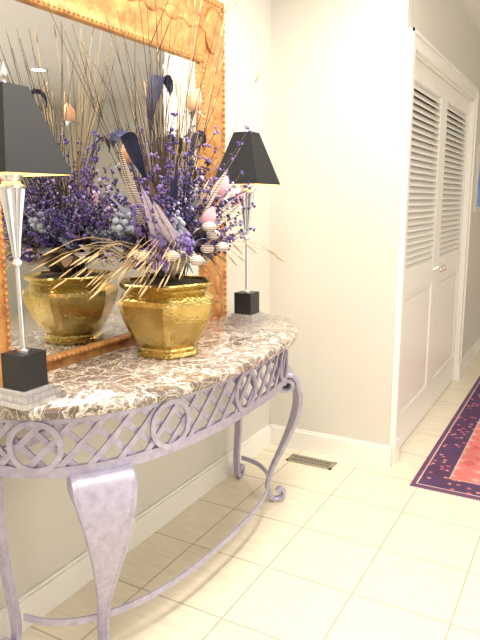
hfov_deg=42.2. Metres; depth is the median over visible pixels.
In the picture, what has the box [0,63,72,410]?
table lamp
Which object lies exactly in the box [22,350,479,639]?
floor
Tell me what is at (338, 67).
wall
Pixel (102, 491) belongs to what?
console table
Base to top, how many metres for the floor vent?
0.007 m
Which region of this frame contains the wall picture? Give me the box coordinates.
[473,145,479,211]
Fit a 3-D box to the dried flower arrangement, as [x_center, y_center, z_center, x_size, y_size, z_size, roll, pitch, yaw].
[-0.260,-0.600,1.945,0.477,1.003,0.977,6,12,29]
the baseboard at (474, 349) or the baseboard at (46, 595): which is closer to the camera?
the baseboard at (46, 595)
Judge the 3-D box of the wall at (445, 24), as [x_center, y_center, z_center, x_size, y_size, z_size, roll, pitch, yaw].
[1.453,-0.733,4.288,0.100,2.500,2.898,6,12,29]
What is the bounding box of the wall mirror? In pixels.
[0,0,226,385]
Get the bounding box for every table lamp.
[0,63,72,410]
[212,119,279,325]
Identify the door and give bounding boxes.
[390,27,478,466]
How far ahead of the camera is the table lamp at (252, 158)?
2.56 m
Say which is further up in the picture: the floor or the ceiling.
the ceiling
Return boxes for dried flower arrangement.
[31,0,283,304]
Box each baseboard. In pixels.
[0,423,270,639]
[270,424,391,468]
[461,337,479,373]
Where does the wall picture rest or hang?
attached to the wall at (445, 24)
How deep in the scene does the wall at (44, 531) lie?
2.77 m
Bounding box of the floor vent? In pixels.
[286,454,336,469]
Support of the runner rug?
on the floor
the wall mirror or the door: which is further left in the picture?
the wall mirror
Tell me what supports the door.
in the wall at (445, 24)
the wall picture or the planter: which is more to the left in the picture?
the planter
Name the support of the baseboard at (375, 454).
attached to the wall at (338, 67)
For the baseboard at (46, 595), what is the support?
attached to the wall at (44, 531)
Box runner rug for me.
[408,376,479,505]
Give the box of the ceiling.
[459,0,479,30]
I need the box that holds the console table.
[0,312,302,639]
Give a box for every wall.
[0,0,271,608]
[269,0,413,445]
[412,0,479,356]
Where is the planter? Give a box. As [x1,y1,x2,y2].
[118,275,214,359]

